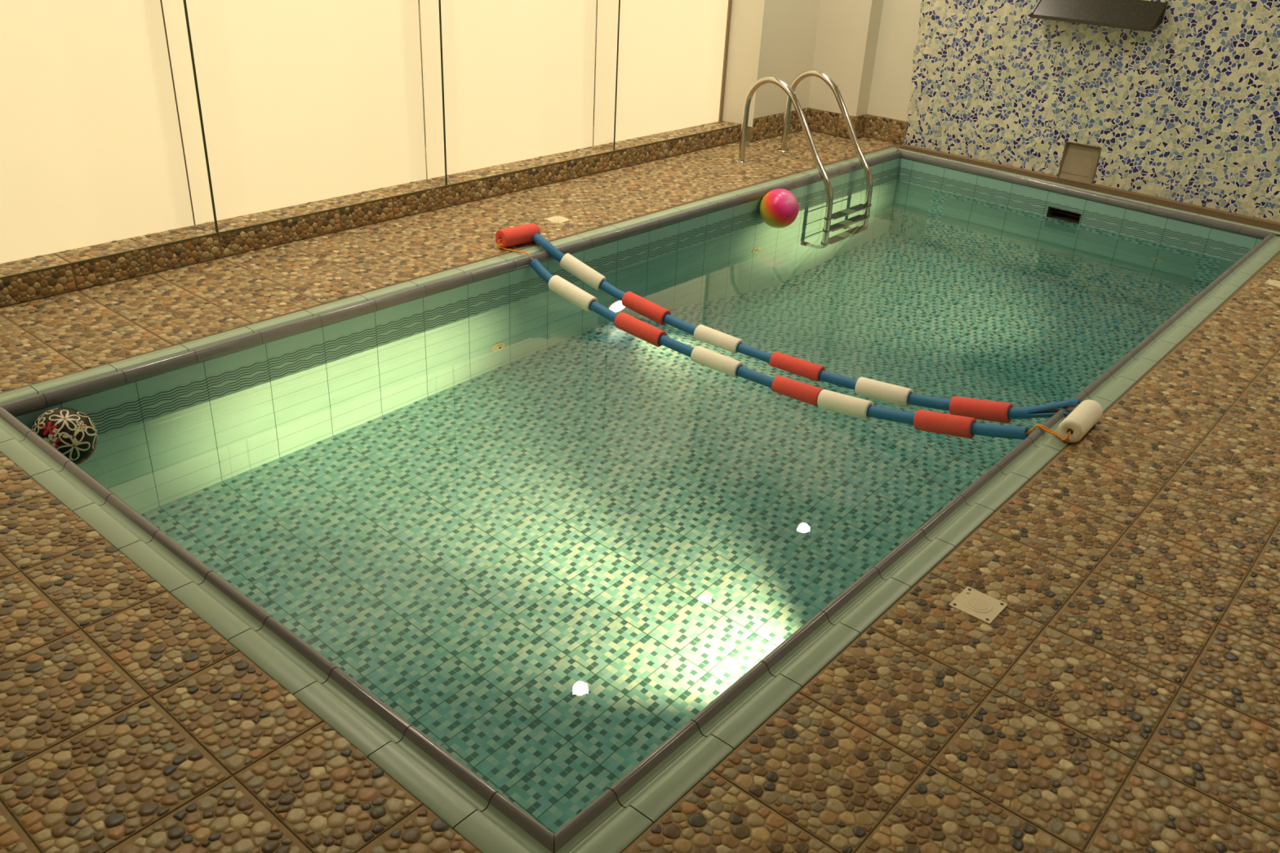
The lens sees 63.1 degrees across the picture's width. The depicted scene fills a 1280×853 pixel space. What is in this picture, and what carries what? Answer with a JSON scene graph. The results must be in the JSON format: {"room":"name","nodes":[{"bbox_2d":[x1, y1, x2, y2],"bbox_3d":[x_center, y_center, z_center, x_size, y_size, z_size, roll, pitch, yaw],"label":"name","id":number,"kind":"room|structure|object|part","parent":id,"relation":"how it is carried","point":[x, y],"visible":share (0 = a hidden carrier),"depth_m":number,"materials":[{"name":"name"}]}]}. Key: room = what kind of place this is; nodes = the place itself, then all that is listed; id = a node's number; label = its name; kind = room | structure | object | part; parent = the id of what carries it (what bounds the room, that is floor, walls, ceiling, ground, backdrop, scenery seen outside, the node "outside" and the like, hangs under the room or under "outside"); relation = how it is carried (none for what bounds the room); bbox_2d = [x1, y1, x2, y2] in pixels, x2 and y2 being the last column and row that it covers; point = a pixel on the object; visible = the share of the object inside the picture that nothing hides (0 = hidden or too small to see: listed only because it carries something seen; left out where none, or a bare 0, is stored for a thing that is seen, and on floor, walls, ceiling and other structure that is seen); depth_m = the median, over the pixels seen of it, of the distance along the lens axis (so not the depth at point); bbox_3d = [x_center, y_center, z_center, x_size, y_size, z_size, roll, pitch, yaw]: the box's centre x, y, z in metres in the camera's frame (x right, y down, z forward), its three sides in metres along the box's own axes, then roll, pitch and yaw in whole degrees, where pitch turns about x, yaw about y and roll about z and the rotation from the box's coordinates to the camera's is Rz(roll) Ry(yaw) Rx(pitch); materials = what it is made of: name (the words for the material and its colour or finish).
{"room":"indoor swimming pool","nodes":[
{"label":"indoor swimming pool","id":0,"kind":"room"},
{"bbox_2d":[0,129,1279,852],"bbox_3d":[0.592,0.014,3.490,5.800,0.163,8.700,24,34,34],"label":"floor","id":1,"kind":"structure","parent":0,"point":[1123,696],"depth_m":2.29,"materials":[{"name":"pebble stone"},{"name":"grout"}]},
{"bbox_2d":[0,120,741,307],"bbox_3d":[-1.569,-0.938,4.861,0.193,0.165,6.790,24,34,34],"label":"plinth","id":2,"kind":"object","parent":1,"relation":"on","point":[38,277],"visible":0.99,"depth_m":4.82,"materials":[{"name":"pebbles"},{"name":"stone"}]},
{"bbox_2d":[543,215,572,223],"bbox_3d":[-0.414,-1.044,5.256,0.100,0.007,0.100,24,34,34],"label":"drain cover","id":3,"kind":"object","parent":1,"relation":"on","point":[557,219],"visible":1,"depth_m":5.25,"materials":[{"name":"beige plastic"}]},
{"bbox_2d":[0,146,1279,852],"bbox_3d":[0.801,0.107,4.896,2.600,1.609,6.050,24,34,34],"label":"swimming pool","id":4,"kind":"object","parent":1,"relation":"in","point":[122,394],"visible":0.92,"depth_m":3.27,"materials":[{"name":"tile"}]},
{"bbox_2d":[77,180,1235,835],"bbox_3d":[0.759,0.164,4.859,2.406,1.278,5.731,24,34,34],"label":"water","id":5,"kind":"object","parent":4,"relation":"in","point":[544,535],"visible":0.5,"depth_m":3.42,"materials":[{"name":"green liquid"}]},
{"bbox_2d":[31,407,97,465],"bbox_3d":[-1.800,0.035,3.258,0.188,0.188,0.188,24,34,34],"label":"flower ball","id":6,"kind":"object","parent":5,"relation":"on","point":[70,431],"visible":0.8,"depth_m":3.20,"materials":[{"name":"black plastic"}]},
{"bbox_2d":[760,188,799,228],"bbox_3d":[0.794,-1.243,5.942,0.222,0.222,0.222,24,34,34],"label":"beach ball","id":7,"kind":"object","parent":5,"relation":"on","point":[779,208],"visible":1,"depth_m":5.86,"materials":[{"name":"plastic"}]},
{"bbox_2d":[495,222,1102,443],"bbox_3d":[0.439,-0.367,4.182,2.720,0.303,0.307,24,34,34],"label":"lane rope","id":8,"kind":"object","parent":5,"relation":"on","point":[962,422],"visible":0.99,"depth_m":4.03,"materials":[{"name":"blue plastic"}]},
{"bbox_2d":[734,69,872,214],"bbox_3d":[1.043,-1.476,6.675,0.755,1.467,0.571,24,34,34],"label":"pool ladder","id":9,"kind":"object","parent":4,"relation":"attached to","point":[791,98],"visible":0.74,"depth_m":6.54,"materials":[{"name":"metal"}]},
{"bbox_3d":[0.889,-1.402,6.506,0.714,1.460,0.039,24,34,34],"label":"handrail","id":10,"kind":"part","parent":9,"relation":"part of","materials":[{"name":"metal"}]},
{"bbox_3d":[1.202,-1.556,6.838,0.714,1.460,0.039,24,34,34],"label":"handrail","id":11,"kind":"part","parent":9,"relation":"part of","materials":[{"name":"metal"}]},
{"bbox_3d":[2.617,-1.305,6.440,0.211,0.069,0.006,26,35,37],"label":"skimmer frame","id":12,"kind":"part","parent":4,"relation":"part of","materials":[{"name":"brown plastic"}]},
{"bbox_2d":[948,586,1008,623],"bbox_3d":[0.821,0.433,2.529,0.105,0.007,0.105,24,34,34],"label":"drain cover","id":13,"kind":"object","parent":1,"relation":"on","point":[985,608],"visible":1,"depth_m":2.52,"materials":[{"name":"beige plastic"}]},
{"bbox_3d":[0.821,0.430,2.527,0.048,0.001,0.048,24,34,34],"label":"round lid","id":14,"kind":"part","parent":13,"relation":"part of","materials":[{"name":"beige plastic"}]},
{"bbox_2d":[1264,278,1279,287],"bbox_3d":[2.999,-0.668,4.893,0.100,0.007,0.100,24,34,34],"label":"drain cover","id":15,"kind":"object","parent":1,"relation":"on","point":[1270,282],"visible":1,"depth_m":4.90,"materials":[{"name":"beige plastic"}]},
{"bbox_2d":[722,0,820,127],"bbox_3d":[1.077,-3.450,6.966,0.338,2.648,1.260,24,34,34],"label":"wall","id":16,"kind":"structure","parent":0,"point":[777,38],"depth_m":7.01,"materials":[{"name":"beige paint"}]},
{"bbox_2d":[746,107,808,142],"bbox_3d":[0.980,-2.110,7.354,0.043,0.210,0.710,24,34,34],"label":"baseboard","id":17,"kind":"structure","parent":16,"relation":"attached to","point":[770,126],"depth_m":7.25,"materials":[{"name":"brown stone"}]},
{"bbox_2d":[806,0,1279,224],"bbox_3d":[3.512,-2.539,5.627,5.479,2.800,0.745,25,35,36],"label":"wall","id":18,"kind":"structure","parent":0,"point":[1186,110],"depth_m":6.40,"materials":[{"name":"tile"}]},
{"bbox_2d":[806,107,908,145],"bbox_3d":[1.525,-2.126,7.442,0.760,0.210,0.188,24,34,34],"label":"baseboard","id":19,"kind":"structure","parent":18,"relation":"attached to","point":[868,126],"depth_m":7.39,"materials":[{"name":"brown stone"}]},
{"bbox_2d":[896,146,1279,231],"bbox_3d":[2.863,-1.417,6.364,2.941,0.029,0.210,25,35,36],"label":"trim","id":20,"kind":"structure","parent":18,"relation":"attached to","point":[1260,224],"depth_m":6.34,"materials":[{"name":"green tile"}]},
{"bbox_2d":[1030,0,1168,31],"bbox_3d":[2.679,-2.447,6.115,0.725,0.158,0.135,25,35,36],"label":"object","id":21,"kind":"object","parent":18,"relation":"attached to","point":[1136,15],"visible":1,"depth_m":6.07,"materials":[{"name":"metal"}]},
{"bbox_3d":[-1.429,-2.198,4.441,0.400,2.800,8.800,24,34,34],"label":"wall","id":22,"kind":"structure","parent":0,"visible":0},
{"bbox_2d":[0,0,194,263],"bbox_3d":[-2.306,-1.581,3.632,0.028,2.038,1.267,24,34,34],"label":"window","id":23,"kind":"structure","parent":22,"relation":"in","point":[91,153],"depth_m":4.05,"materials":[{"name":"beige glass"}]},
{"bbox_2d":[160,0,218,231],"bbox_3d":[-1.820,-1.757,4.024,0.154,2.038,0.010,20,31,29],"label":"glass fin","id":24,"kind":"object","parent":22,"relation":"attached to","point":[175,12],"visible":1,"depth_m":4.26,"materials":[{"name":"white glass"}]},
{"bbox_2d":[186,0,426,220],"bbox_3d":[-1.480,-1.988,4.508,0.028,2.038,1.272,24,34,34],"label":"window","id":25,"kind":"structure","parent":22,"relation":"in","point":[302,101],"depth_m":4.74,"materials":[{"name":"beige glass"}]},
{"bbox_2d":[417,0,447,184],"bbox_3d":[-0.996,-2.163,4.897,0.152,2.038,0.012,24,34,34],"label":"glass fin","id":26,"kind":"object","parent":22,"relation":"attached to","point":[429,11],"visible":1,"depth_m":5.15,"materials":[{"name":"white glass"}]},
{"bbox_2d":[440,0,596,174],"bbox_3d":[-0.655,-2.394,5.382,0.028,2.038,1.261,24,34,34],"label":"window","id":27,"kind":"structure","parent":22,"relation":"in","point":[518,75],"depth_m":5.64,"materials":[{"name":"beige glass"}]},
{"bbox_2d":[592,0,620,150],"bbox_3d":[-0.169,-2.570,5.774,0.155,2.038,0.010,18,31,27],"label":"glass fin","id":28,"kind":"object","parent":22,"relation":"attached to","point":[607,11],"visible":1,"depth_m":6.04,"materials":[{"name":"white glass"}]},
{"bbox_2d":[614,0,728,142],"bbox_3d":[0.167,-2.799,6.253,0.028,2.038,1.264,24,34,34],"label":"window","id":29,"kind":"structure","parent":22,"relation":"in","point":[671,53],"depth_m":6.56,"materials":[{"name":"beige glass"}]},
{"bbox_2d":[718,0,732,121],"bbox_3d":[0.587,-3.007,6.699,0.048,2.038,0.028,24,34,34],"label":"trim","id":30,"kind":"structure","parent":22,"relation":"attached to","point":[730,2],"depth_m":6.97,"materials":[{"name":"brown"}]}
]}

